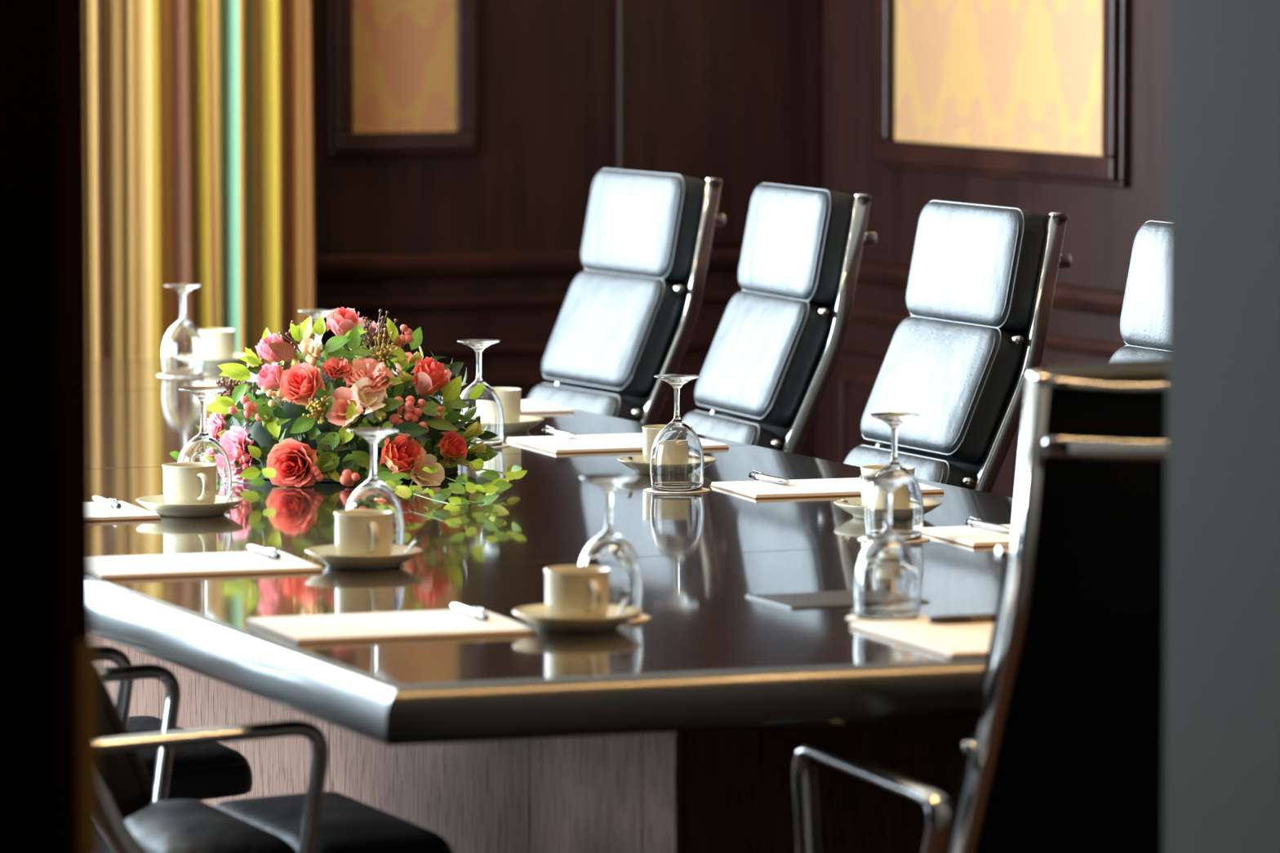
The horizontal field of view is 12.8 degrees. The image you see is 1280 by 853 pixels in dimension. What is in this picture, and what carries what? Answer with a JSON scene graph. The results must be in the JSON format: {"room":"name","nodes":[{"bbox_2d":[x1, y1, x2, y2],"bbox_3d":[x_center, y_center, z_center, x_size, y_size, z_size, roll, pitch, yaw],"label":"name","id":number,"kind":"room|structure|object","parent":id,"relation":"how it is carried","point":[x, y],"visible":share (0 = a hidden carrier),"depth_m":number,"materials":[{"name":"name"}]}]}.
{"room":"conference room","nodes":[
{"label":"conference room","id":0,"kind":"room"},
{"bbox_2d":[311,0,816,457],"bbox_3d":[-2.243,-1.038,12.928,6.100,3.100,0.200,-2,5,-22],"label":"wall","id":1,"kind":"structure","parent":0,"point":[546,68],"depth_m":13.64,"materials":[{"name":"brown wood"}]},
{"bbox_2d":[327,0,478,156],"bbox_3d":[-0.557,-1.290,13.476,0.377,1.302,0.030,-2,5,-22],"label":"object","id":2,"kind":"object","parent":1,"relation":"attached to","point":[402,75],"visible":1,"depth_m":13.51,"materials":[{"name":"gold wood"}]},
{"bbox_2d":[449,372,555,386],"bbox_3d":[-0.445,0.065,13.647,0.600,0.380,0.012,-2,5,-22],"label":"trim","id":3,"kind":"structure","parent":1,"relation":"attached to","point":[517,378],"depth_m":13.68,"materials":[{"name":"brown wood"}]},
{"bbox_2d":[314,246,742,279],"bbox_3d":[-0.413,-0.385,13.604,1.755,0.055,0.045,-2,5,-22],"label":"trim","id":4,"kind":"structure","parent":1,"relation":"attached to","point":[549,262],"depth_m":13.58,"materials":[{"name":"brown wood"}]},
{"bbox_2d":[315,289,742,312],"bbox_3d":[-0.418,-0.294,13.623,1.755,0.030,0.020,-2,5,-22],"label":"trim","id":5,"kind":"structure","parent":1,"relation":"attached to","point":[708,296],"depth_m":13.61,"materials":[{"name":"brown wood"}]},
{"bbox_2d":[349,339,713,359],"bbox_3d":[-0.419,-0.177,13.636,1.755,0.025,0.014,-2,5,-22],"label":"trim","id":6,"kind":"structure","parent":1,"relation":"attached to","point":[693,345],"depth_m":13.66,"materials":[{"name":"brown wood"}]},
{"bbox_2d":[675,367,702,379],"bbox_3d":[0.133,0.045,13.883,0.450,0.380,0.012,-2,5,-22],"label":"trim","id":7,"kind":"structure","parent":1,"relation":"attached to","point":[690,371],"depth_m":13.86,"materials":[{"name":"brown wood"}]},
{"bbox_2d":[614,0,822,245],"bbox_3d":[0.190,-1.547,13.760,0.534,2.225,0.035,-2,5,-22],"label":"wall panel","id":8,"kind":"object","parent":1,"relation":"attached to","point":[728,91],"depth_m":13.81,"materials":[{"name":"brown wood"}]},
{"bbox_3d":[-2.611,-2.463,12.454,4.150,0.028,0.174,-2,5,-22],"label":"rail","id":9,"kind":"object","parent":1,"relation":"attached to","visible":0},
{"bbox_2d":[88,0,315,359],"bbox_3d":[-1.193,-1.006,13.079,0.971,2.970,0.115,-2,5,-23],"label":"curtain","id":10,"kind":"object","parent":9,"relation":"hanging from","point":[201,124],"visible":0.34,"depth_m":13.18,"materials":[{"name":"fabric"}]},
{"bbox_2d":[0,0,1279,852],"bbox_3d":[0.166,-0.391,5.243,7.500,3.100,0.300,-2,5,-22],"label":"wall","id":11,"kind":"structure","parent":0,"point":[1222,696],"depth_m":5.42,"materials":[{"name":"grey paint"}]},
{"bbox_2d":[56,0,93,852],"bbox_3d":[-0.535,0.032,4.986,0.027,2.300,0.306,-2,5,-22],"label":"trim","id":12,"kind":"structure","parent":11,"relation":"attached to","point":[72,15],"depth_m":4.84,"materials":[{"name":"paint"}]},
{"bbox_2d":[79,641,98,852],"bbox_3d":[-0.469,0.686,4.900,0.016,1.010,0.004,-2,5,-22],"label":"curtain","id":13,"kind":"object","parent":11,"relation":"attached to","point":[88,665],"visible":1,"depth_m":4.86,"materials":[{"name":"brown fabric"}]},
{"bbox_2d":[816,0,1169,497],"bbox_3d":[2.005,-0.822,10.357,0.200,3.100,7.800,-2,5,-22],"label":"wall","id":14,"kind":"structure","parent":0,"point":[1103,224],"depth_m":13.17,"materials":[{"name":"brown wood"}]},
{"bbox_2d":[837,368,878,463],"bbox_3d":[0.682,0.087,13.387,0.012,0.380,1.050,-2,5,-22],"label":"trim","id":15,"kind":"structure","parent":14,"relation":"attached to","point":[844,375],"depth_m":13.83,"materials":[{"name":"brown wood"}]},
{"bbox_2d":[840,343,887,358],"bbox_3d":[1.906,0.098,10.394,0.014,0.020,7.800,-2,5,-22],"label":"trim","id":16,"kind":"structure","parent":14,"relation":"attached to","point":[857,349],"depth_m":13.70,"materials":[{"name":"brown wood"}]},
{"bbox_2d":[849,305,1126,358],"bbox_3d":[1.903,0.011,10.385,0.020,0.035,7.800,-2,5,-22],"label":"trim","id":17,"kind":"structure","parent":14,"relation":"attached to","point":[1076,344],"depth_m":12.73,"materials":[{"name":"brown wood"}]},
{"bbox_2d":[856,258,1124,316],"bbox_3d":[1.892,-0.093,10.372,0.045,0.055,7.800,-2,5,-22],"label":"trim","id":18,"kind":"structure","parent":14,"relation":"attached to","point":[1098,300],"depth_m":12.64,"materials":[{"name":"brown wood"}]},
{"bbox_2d":[875,0,1130,187],"bbox_3d":[0.809,-1.235,12.929,0.040,1.340,1.257,-2,5,-22],"label":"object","id":19,"kind":"object","parent":14,"relation":"attached to","point":[1034,90],"visible":1,"depth_m":12.93,"materials":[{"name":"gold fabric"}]},
{"bbox_3d":[-0.356,1.096,6.644,7.500,0.100,13.550,-2,5,-22],"label":"floor","id":20,"kind":"structure","parent":0,"visible":0},
{"bbox_2d":[97,645,253,800],"bbox_3d":[-0.964,0.346,8.093,0.728,1.152,0.636,-2,5,-22],"label":"office chair","id":21,"kind":"object","parent":20,"relation":"on","point":[202,772],"visible":0.13,"depth_m":8.00,"materials":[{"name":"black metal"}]},
{"bbox_2d":[127,715,253,799],"bbox_3d":[-0.719,0.473,8.205,0.197,0.072,0.490,-2,5,-22],"label":"seat cushion","id":22,"kind":"object","parent":21,"relation":"on","point":[208,771],"depth_m":8.00,"materials":[{"name":"black leather"}]},
{"bbox_2d":[97,663,453,852],"bbox_3d":[-0.654,0.409,7.342,0.728,1.152,0.636,-2,5,-22],"label":"office chair","id":23,"kind":"object","parent":20,"relation":"on","point":[136,815],"visible":0.48,"depth_m":7.24,"materials":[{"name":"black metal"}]},
{"bbox_2d":[97,670,153,820],"bbox_3d":[-0.742,0.376,7.303,0.146,0.218,0.410,-2,5,-22],"label":"cushion","id":24,"kind":"object","parent":23,"relation":"on","point":[126,788],"depth_m":7.12,"materials":[{"name":"black leather"}]},
{"bbox_2d":[124,799,297,852],"bbox_3d":[-0.590,0.542,7.380,0.193,0.083,0.470,-2,5,-22],"label":"seat cushion","id":25,"kind":"object","parent":23,"relation":"on","point":[175,825],"depth_m":7.29,"materials":[{"name":"black leather"}]},
{"bbox_2d":[213,791,453,852],"bbox_3d":[-0.409,0.536,7.454,0.197,0.072,0.490,-2,5,-22],"label":"seat cushion","id":26,"kind":"object","parent":23,"relation":"on","point":[348,824],"depth_m":7.35,"materials":[{"name":"black leather"}]},
{"bbox_2d":[90,359,1014,852],"bbox_3d":[-0.517,0.438,9.453,1.722,0.740,5.514,-2,5,-22],"label":"conference table","id":27,"kind":"object","parent":20,"relation":"on","point":[682,729],"visible":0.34,"depth_m":7.58,"materials":[{"name":"brown wood"}]},
{"bbox_2d":[92,501,161,521],"bbox_3d":[-0.907,0.131,8.652,0.314,0.006,0.237,-2,5,-19],"label":"notepad","id":28,"kind":"object","parent":27,"relation":"on","point":[127,511],"visible":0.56,"depth_m":8.61,"materials":[{"name":"white paper"}]},
{"bbox_2d":[92,495,121,508],"bbox_3d":[-0.817,0.114,8.737,0.012,0.015,0.146,-2,5,-21],"label":"ballpoint pen","id":29,"kind":"object","parent":28,"relation":"on","point":[114,504],"visible":1,"depth_m":8.71,"materials":[{"name":"silver metal"}]},
{"bbox_2d":[156,373,209,377],"bbox_3d":[-0.916,-0.103,11.460,0.108,0.001,0.108,3,6,31],"label":"coaster","id":30,"kind":"object","parent":27,"relation":"on","point":[160,375],"visible":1,"depth_m":11.43,"materials":[{"name":"beige paper"}]},
{"bbox_2d":[161,284,204,376],"bbox_3d":[-0.916,-0.194,11.452,0.086,0.180,0.086,-2,5,-22],"label":"wine glass","id":31,"kind":"object","parent":30,"relation":"on","point":[183,351],"visible":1,"depth_m":11.42,"materials":[{"name":"clear glass"}]},
{"bbox_2d":[135,494,244,517],"bbox_3d":[-0.683,0.121,8.671,0.164,0.023,0.164,-2,5,-22],"label":"saucer","id":32,"kind":"object","parent":27,"relation":"on","point":[156,504],"visible":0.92,"depth_m":8.62,"materials":[{"name":"beige ceramic"}]},
{"bbox_2d":[162,462,217,504],"bbox_3d":[-0.684,0.092,8.661,0.083,0.069,0.098,1,5,8],"label":"coffee cup","id":33,"kind":"object","parent":32,"relation":"on","point":[184,482],"visible":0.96,"depth_m":8.63,"materials":[{"name":"beige ceramic"}]},
{"bbox_2d":[224,486,236,502],"bbox_3d":[-0.630,0.109,8.692,0.023,0.024,0.122,1,5,8],"label":"teaspoon","id":34,"kind":"object","parent":32,"relation":"on","point":[232,490],"visible":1,"depth_m":8.72,"materials":[{"name":"silver metal"}]},
{"bbox_2d":[92,550,323,579],"bbox_3d":[-0.622,0.192,7.934,0.314,0.006,0.237,-2,5,-18],"label":"notepad","id":35,"kind":"object","parent":27,"relation":"on","point":[246,562],"visible":0.77,"depth_m":7.90,"materials":[{"name":"white paper"}]},
{"bbox_2d":[246,544,280,559],"bbox_3d":[-0.530,0.174,8.025,0.012,0.015,0.146,-2,5,-21],"label":"ballpoint pen","id":36,"kind":"object","parent":35,"relation":"on","point":[266,552],"visible":1,"depth_m":8.00,"materials":[{"name":"silver metal"}]},
{"bbox_2d":[204,352,246,368],"bbox_3d":[-0.870,-0.134,11.704,0.164,0.023,0.164,-2,5,-22],"label":"saucer","id":37,"kind":"object","parent":27,"relation":"on","point":[209,362],"visible":0.38,"depth_m":11.64,"materials":[{"name":"beige ceramic"}]},
{"bbox_2d":[197,328,235,358],"bbox_3d":[-0.869,-0.164,11.709,0.083,0.069,0.098,1,5,8],"label":"coffee cup","id":38,"kind":"object","parent":37,"relation":"on","point":[218,343],"visible":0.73,"depth_m":11.67,"materials":[{"name":"beige ceramic"}]},
{"bbox_2d":[249,370,394,379],"bbox_3d":[-0.614,-0.099,11.389,0.302,0.006,0.222,-2,5,-18],"label":"notepad","id":39,"kind":"object","parent":27,"relation":"on","point":[252,375],"visible":0.02,"depth_m":11.39,"materials":[{"name":"paper"}]},
{"bbox_2d":[168,306,527,511],"bbox_3d":[-0.402,-0.040,9.054,0.518,0.277,1.082,-1,5,-16],"label":"flower arrangement","id":40,"kind":"object","parent":27,"relation":"on","point":[303,414],"visible":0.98,"depth_m":9.16,"materials":[{"name":"pink plant"}]},
{"bbox_2d":[305,544,422,569],"bbox_3d":[-0.384,0.182,7.944,0.164,0.023,0.164,-2,5,-22],"label":"saucer","id":41,"kind":"object","parent":27,"relation":"on","point":[326,554],"visible":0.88,"depth_m":7.89,"materials":[{"name":"beige ceramic"}]},
{"bbox_2d":[333,509,393,555],"bbox_3d":[-0.386,0.153,7.935,0.083,0.069,0.098,1,5,17],"label":"coffee cup","id":42,"kind":"object","parent":41,"relation":"on","point":[358,532],"visible":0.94,"depth_m":7.91,"materials":[{"name":"beige ceramic"}]},
{"bbox_2d":[402,536,421,554],"bbox_3d":[-0.328,0.171,7.957,0.023,0.024,0.122,1,5,17],"label":"teaspoon","id":43,"kind":"object","parent":41,"relation":"on","point":[416,539],"visible":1,"depth_m":7.99,"materials":[{"name":"silver metal"}]},
{"bbox_2d":[245,608,537,644],"bbox_3d":[-0.315,0.252,7.219,0.314,0.006,0.237,-2,5,-19],"label":"notepad","id":44,"kind":"object","parent":27,"relation":"on","point":[321,628],"visible":0.89,"depth_m":7.18,"materials":[{"name":"white paper"}]},
{"bbox_2d":[449,603,489,620],"bbox_3d":[-0.219,0.235,7.302,0.012,0.015,0.146,-2,5,-20],"label":"ballpoint pen","id":45,"kind":"object","parent":44,"relation":"on","point":[473,612],"visible":1,"depth_m":7.28,"materials":[{"name":"silver metal"}]},
{"bbox_2d":[468,443,509,448],"bbox_3d":[-0.278,0.033,9.852,0.108,0.001,0.108,1,5,15],"label":"coaster","id":46,"kind":"object","parent":27,"relation":"on","point":[504,445],"visible":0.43,"depth_m":9.83,"materials":[{"name":"beige paper"}]},
{"bbox_2d":[457,338,503,446],"bbox_3d":[-0.278,-0.058,9.845,0.086,0.180,0.086,-2,5,-22],"label":"wine glass","id":47,"kind":"object","parent":46,"relation":"on","point":[490,409],"visible":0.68,"depth_m":9.82,"materials":[{"name":"clear glass"}]},
{"bbox_2d":[441,399,574,413],"bbox_3d":[-0.308,-0.035,10.621,0.314,0.006,0.237,-2,5,-18],"label":"notepad","id":48,"kind":"object","parent":27,"relation":"on","point":[527,406],"visible":0.36,"depth_m":10.59,"materials":[{"name":"white paper"}]},
{"bbox_2d":[503,415,544,433],"bbox_3d":[-0.252,-0.003,10.147,0.164,0.023,0.164,-2,5,-22],"label":"saucer","id":49,"kind":"object","parent":27,"relation":"on","point":[526,422],"visible":0.43,"depth_m":10.10,"materials":[{"name":"beige ceramic"}]},
{"bbox_2d":[491,386,521,422],"bbox_3d":[-0.251,-0.033,10.152,0.083,0.069,0.098,1,5,7],"label":"coffee cup","id":50,"kind":"object","parent":49,"relation":"on","point":[510,397],"visible":0.4,"depth_m":10.11,"materials":[{"name":"beige ceramic"}]},
{"bbox_2d":[512,604,641,633],"bbox_3d":[-0.079,0.244,7.218,0.164,0.023,0.164,-2,5,-22],"label":"saucer","id":51,"kind":"object","parent":27,"relation":"on","point":[536,615],"visible":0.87,"depth_m":7.17,"materials":[{"name":"beige ceramic"}]},
{"bbox_2d":[544,565,609,617],"bbox_3d":[-0.073,0.214,7.212,0.098,0.069,0.083,3,6,30],"label":"coffee cup","id":52,"kind":"object","parent":51,"relation":"on","point":[571,591],"visible":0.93,"depth_m":7.18,"materials":[{"name":"beige ceramic"}]},
{"bbox_2d":[617,595,630,616],"bbox_3d":[-0.026,0.231,7.238,0.023,0.024,0.122,1,5,10],"label":"teaspoon","id":53,"kind":"object","parent":51,"relation":"on","point":[625,600],"visible":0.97,"depth_m":7.26,"materials":[{"name":"silver metal"}]},
{"bbox_2d":[506,433,728,453],"bbox_3d":[-0.040,0.028,9.879,0.314,0.006,0.272,-2,5,-19],"label":"notepad","id":54,"kind":"object","parent":27,"relation":"on","point":[621,442],"visible":0.81,"depth_m":9.84,"materials":[{"name":"white paper"}]},
{"bbox_2d":[542,426,577,438],"bbox_3d":[-0.140,0.011,9.963,0.012,0.015,0.146,-2,5,-24],"label":"ballpoint pen","id":55,"kind":"object","parent":54,"relation":"on","point":[548,431],"visible":1,"depth_m":9.96,"materials":[{"name":"silver metal"}]},
{"bbox_2d":[628,614,650,622],"bbox_3d":[-0.039,0.245,7.327,0.108,0.001,0.108,-2,5,-22],"label":"coaster","id":56,"kind":"object","parent":27,"relation":"on","point":[643,617],"visible":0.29,"depth_m":7.31,"materials":[{"name":"beige paper"}]},
{"bbox_2d":[577,474,643,619],"bbox_3d":[-0.039,0.154,7.319,0.086,0.180,0.086,-2,5,-22],"label":"wine glass","id":57,"kind":"object","parent":56,"relation":"on","point":[609,549],"visible":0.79,"depth_m":7.29,"materials":[{"name":"clear glass"}]},
{"bbox_2d":[617,454,716,475],"bbox_3d":[0.044,0.064,9.353,0.164,0.023,0.164,-2,5,-22],"label":"saucer","id":58,"kind":"object","parent":27,"relation":"on","point":[638,466],"visible":0.42,"depth_m":9.32,"materials":[{"name":"beige ceramic"}]},
{"bbox_2d":[626,456,644,462],"bbox_3d":[-0.009,0.055,9.330,0.023,0.024,0.122,1,5,9],"label":"teaspoon","id":59,"kind":"object","parent":58,"relation":"on","point":[629,458],"visible":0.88,"depth_m":9.28,"materials":[{"name":"silver metal"}]},
{"bbox_2d":[641,424,692,462],"bbox_3d":[0.046,0.034,9.358,0.083,0.069,0.098,1,5,8],"label":"coffee cup","id":60,"kind":"object","parent":58,"relation":"on","point":[650,433],"visible":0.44,"depth_m":9.33,"materials":[{"name":"beige ceramic"}]},
{"bbox_2d":[644,488,710,493],"bbox_3d":[0.059,0.101,9.044,0.108,0.001,0.108,-4,6,-39],"label":"coaster","id":61,"kind":"object","parent":27,"relation":"on","point":[649,490],"visible":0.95,"depth_m":9.01,"materials":[{"name":"beige paper"}]},
{"bbox_2d":[649,373,704,492],"bbox_3d":[0.059,0.010,9.036,0.086,0.180,0.086,-2,5,-22],"label":"wine glass","id":62,"kind":"object","parent":61,"relation":"on","point":[677,460],"visible":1,"depth_m":9.01,"materials":[{"name":"clear glass"}]},
{"bbox_2d":[710,477,944,498],"bbox_3d":[0.296,0.097,9.063,0.314,0.006,0.227,-1,5,-17],"label":"notepad","id":63,"kind":"object","parent":27,"relation":"on","point":[848,486],"visible":0.8,"depth_m":9.02,"materials":[{"name":"beige paper"}]},
{"bbox_2d":[747,470,789,484],"bbox_3d":[0.207,0.082,9.117,0.012,0.015,0.146,-2,5,-24],"label":"ballpoint pen","id":64,"kind":"object","parent":63,"relation":"on","point":[757,476],"visible":1,"depth_m":9.11,"materials":[{"name":"silver metal"}]},
{"bbox_2d":[745,590,929,608],"bbox_3d":[0.261,0.227,7.535,0.200,0.002,0.150,-2,5,-22],"label":"flap","id":65,"kind":"object","parent":27,"relation":"on","point":[831,598],"visible":0.72,"depth_m":7.52,"materials":[{"name":"grey"}]},
{"bbox_2d":[833,497,942,519],"bbox_3d":[0.374,0.125,8.626,0.164,0.023,0.164,-2,5,-22],"label":"saucer","id":66,"kind":"object","parent":27,"relation":"on","point":[857,512],"visible":0.3,"depth_m":8.60,"materials":[{"name":"beige ceramic"}]},
{"bbox_2d":[841,498,862,506],"bbox_3d":[0.319,0.116,8.608,0.023,0.024,0.122,1,5,14],"label":"teaspoon","id":67,"kind":"object","parent":66,"relation":"on","point":[844,500],"visible":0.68,"depth_m":8.57,"materials":[{"name":"silver metal"}]},
{"bbox_2d":[860,464,915,506],"bbox_3d":[0.376,0.095,8.631,0.083,0.069,0.098,1,5,14],"label":"coffee cup","id":68,"kind":"object","parent":66,"relation":"on","point":[867,469],"visible":0.25,"depth_m":8.61,"materials":[{"name":"beige ceramic"}]},
{"bbox_2d":[845,614,929,622],"bbox_3d":[0.317,0.245,7.324,0.108,0.001,0.108,1,5,10],"label":"coaster","id":69,"kind":"object","parent":27,"relation":"on","point":[852,617],"visible":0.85,"depth_m":7.30,"materials":[{"name":"beige paper"}]},
{"bbox_2d":[853,474,921,621],"bbox_3d":[0.317,0.154,7.316,0.086,0.180,0.086,-2,5,-22],"label":"wine glass","id":70,"kind":"object","parent":69,"relation":"on","point":[887,583],"visible":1,"depth_m":7.29,"materials":[{"name":"clear glass"}]},
{"bbox_2d":[857,536,930,542],"bbox_3d":[0.369,0.163,8.298,0.108,0.001,0.108,1,5,15],"label":"coaster","id":71,"kind":"object","parent":27,"relation":"on","point":[863,538],"visible":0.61,"depth_m":8.28,"materials":[{"name":"beige paper"}]},
{"bbox_2d":[864,412,924,541],"bbox_3d":[0.369,0.072,8.291,0.086,0.180,0.086,-2,5,-22],"label":"wine glass","id":72,"kind":"object","parent":71,"relation":"on","point":[907,501],"visible":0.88,"depth_m":8.27,"materials":[{"name":"clear glass"}]},
{"bbox_2d":[848,618,993,657],"bbox_3d":[0.434,0.261,7.113,0.242,0.006,0.337,-2,5,-19],"label":"notepad","id":73,"kind":"object","parent":27,"relation":"on","point":[964,640],"visible":0.57,"depth_m":7.11,"materials":[{"name":"beige paper"}]},
{"bbox_2d":[928,613,995,623],"bbox_3d":[0.431,0.243,7.225,0.140,0.011,0.012,-2,5,-17],"label":"pen","id":74,"kind":"object","parent":73,"relation":"on","point":[974,618],"visible":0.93,"depth_m":7.21,"materials":[{"name":"black plastic"}]},
{"bbox_2d":[922,524,1013,546],"bbox_3d":[0.590,0.157,8.349,0.314,0.006,0.232,-2,5,-18],"label":"notepad","id":75,"kind":"object","parent":27,"relation":"on","point":[968,535],"visible":0.21,"depth_m":8.30,"materials":[{"name":"beige paper"}]},
{"bbox_2d":[964,516,1011,533],"bbox_3d":[0.510,0.145,8.368,0.012,0.015,0.146,-2,5,-23],"label":"ballpoint pen","id":76,"kind":"object","parent":75,"relation":"on","point":[971,522],"visible":1,"depth_m":8.37,"materials":[{"name":"silver metal"}]},
{"bbox_3d":[-0.671,0.122,8.786,0.108,0.001,0.108,2,5,24],"label":"coaster","id":77,"kind":"object","parent":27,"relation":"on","visible":0},
{"bbox_2d":[177,386,231,494],"bbox_3d":[-0.671,0.031,8.779,0.086,0.180,0.086,-2,5,-22],"label":"wine glass","id":78,"kind":"object","parent":77,"relation":"on","point":[202,447],"visible":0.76,"depth_m":8.76,"materials":[{"name":"clear glass"}]},
{"bbox_3d":[-0.375,0.185,8.041,0.108,0.001,0.108,2,5,18],"label":"coaster","id":79,"kind":"object","parent":27,"relation":"on","visible":0},
{"bbox_2d":[346,427,404,546],"bbox_3d":[-0.374,0.094,8.033,0.086,0.180,0.086,-2,5,-22],"label":"wine glass","id":80,"kind":"object","parent":79,"relation":"on","point":[373,494],"visible":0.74,"depth_m":8.01,"materials":[{"name":"clear glass"}]},
{"bbox_3d":[-0.601,-0.036,10.663,0.108,0.001,0.108,4,6,38],"label":"coaster","id":81,"kind":"object","parent":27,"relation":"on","visible":0},
{"bbox_2d":[297,309,333,362],"bbox_3d":[-0.601,-0.127,10.655,0.086,0.180,0.086,-2,5,-22],"label":"wine glass","id":82,"kind":"object","parent":81,"relation":"on","point":[315,314],"visible":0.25,"depth_m":10.63,"materials":[{"name":"clear glass"}]},
{"bbox_2d":[527,168,725,425],"bbox_3d":[-0.231,0.075,11.309,0.728,1.152,0.636,-2,5,-26],"label":"office chair","id":83,"kind":"object","parent":20,"relation":"on","point":[627,319],"visible":0.3,"depth_m":11.24,"materials":[{"name":"black leather"}]},
{"bbox_2d":[527,383,638,422],"bbox_3d":[-0.145,0.036,11.347,0.146,0.218,0.410,-2,5,-26],"label":"cushion","id":84,"kind":"object","parent":83,"relation":"on","point":[620,401],"depth_m":11.26,"materials":[{"name":"black leather"}]},
{"bbox_2d":[542,270,683,397],"bbox_3d":[-0.058,-0.186,11.371,0.145,0.232,0.410,-2,5,-26],"label":"cushion","id":85,"kind":"object","parent":83,"relation":"on","point":[615,331],"depth_m":11.26,"materials":[{"name":"black leather"}]},
{"bbox_2d":[580,169,704,281],"bbox_3d":[0.001,-0.401,11.381,0.100,0.210,0.410,-2,5,-26],"label":"cushion","id":86,"kind":"object","parent":83,"relation":"on","point":[640,226],"depth_m":11.28,"materials":[{"name":"black leather"}]},
{"bbox_2d":[682,182,877,453],"bbox_3d":[0.044,0.131,10.642,0.728,1.152,0.636,-2,5,-19],"label":"office chair","id":87,"kind":"object","parent":20,"relation":"on","point":[771,360],"visible":0.35,"depth_m":10.53,"materials":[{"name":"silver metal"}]},
{"bbox_2d":[682,411,780,450],"bbox_3d":[0.134,0.093,10.669,0.146,0.218,0.410,-2,5,-19],"label":"cushion","id":88,"kind":"object","parent":87,"relation":"on","point":[759,428],"depth_m":10.57,"materials":[{"name":"black leather"}]},
{"bbox_2d":[694,291,830,426],"bbox_3d":[0.226,-0.128,10.682,0.145,0.232,0.410,-2,5,-19],"label":"cushion","id":89,"kind":"object","parent":87,"relation":"on","point":[767,362],"depth_m":10.55,"materials":[{"name":"black leather"}]},
{"bbox_2d":[737,183,853,304],"bbox_3d":[0.288,-0.343,10.685,0.100,0.210,0.410,-2,5,-19],"label":"cushion","id":90,"kind":"object","parent":87,"relation":"on","point":[797,246],"depth_m":10.57,"materials":[{"name":"black leather"}]},
{"bbox_2d":[843,200,1072,493],"bbox_3d":[0.344,0.195,9.889,0.727,1.152,0.636,-2,5,-22],"label":"office chair","id":91,"kind":"object","parent":20,"relation":"on","point":[982,281],"visible":0.38,"depth_m":9.80,"materials":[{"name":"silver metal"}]},
{"bbox_2d":[843,445,970,488],"bbox_3d":[0.431,0.156,9.921,0.146,0.218,0.410,-2,5,-22],"label":"cushion","id":92,"kind":"object","parent":91,"relation":"on","point":[944,464],"depth_m":9.81,"materials":[{"name":"black leather"}]},
{"bbox_2d":[860,316,1022,463],"bbox_3d":[0.521,-0.065,9.940,0.145,0.232,0.410,-2,5,-22],"label":"cushion","id":93,"kind":"object","parent":91,"relation":"on","point":[962,376],"depth_m":9.82,"materials":[{"name":"black leather"}]},
{"bbox_2d":[906,200,1047,331],"bbox_3d":[0.582,-0.281,9.947,0.100,0.210,0.410,-2,5,-22],"label":"cushion","id":94,"kind":"object","parent":91,"relation":"on","point":[975,267],"depth_m":9.85,"materials":[{"name":"black leather"}]},
{"bbox_2d":[792,359,1167,852],"bbox_3d":[0.539,0.458,6.961,0.636,1.119,0.727,-2,5,-22],"label":"office chair","id":95,"kind":"object","parent":20,"relation":"on","point":[1065,754],"visible":0.74,"depth_m":6.67,"materials":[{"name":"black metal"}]},
{"bbox_2d":[947,733,977,852],"bbox_3d":[0.575,0.446,6.872,0.410,0.218,0.146,-2,5,-22],"label":"cushion","id":96,"kind":"object","parent":95,"relation":"on","point":[964,837],"depth_m":6.75,"materials":[{"name":"black leather"}]},
{"bbox_2d":[983,559,1010,696],"bbox_3d":[0.612,0.235,6.764,0.410,0.232,0.145,-2,5,-22],"label":"cushion","id":97,"kind":"object","parent":95,"relation":"on","point":[997,672],"depth_m":6.66,"materials":[{"name":"black leather"}]},
{"bbox_2d":[1041,360,1167,377],"bbox_3d":[0.637,0.027,6.686,0.410,0.210,0.100,-2,5,-22],"label":"cushion","id":98,"kind":"object","parent":95,"relation":"on","point":[1091,369],"depth_m":6.60,"materials":[{"name":"black leather"}]},
{"bbox_2d":[1109,220,1168,360],"bbox_3d":[0.660,0.257,9.146,0.727,1.152,0.636,-2,5,-22],"label":"office chair","id":99,"kind":"object","parent":20,"relation":"on","point":[1144,316],"visible":0.07,"depth_m":9.29,"materials":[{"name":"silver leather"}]},
{"bbox_2d":[1109,346,1167,360],"bbox_3d":[0.838,-0.003,9.197,0.145,0.232,0.410,-2,5,-22],"label":"cushion","id":100,"kind":"object","parent":99,"relation":"on","point":[1125,353],"depth_m":9.28,"materials":[{"name":"black leather"}]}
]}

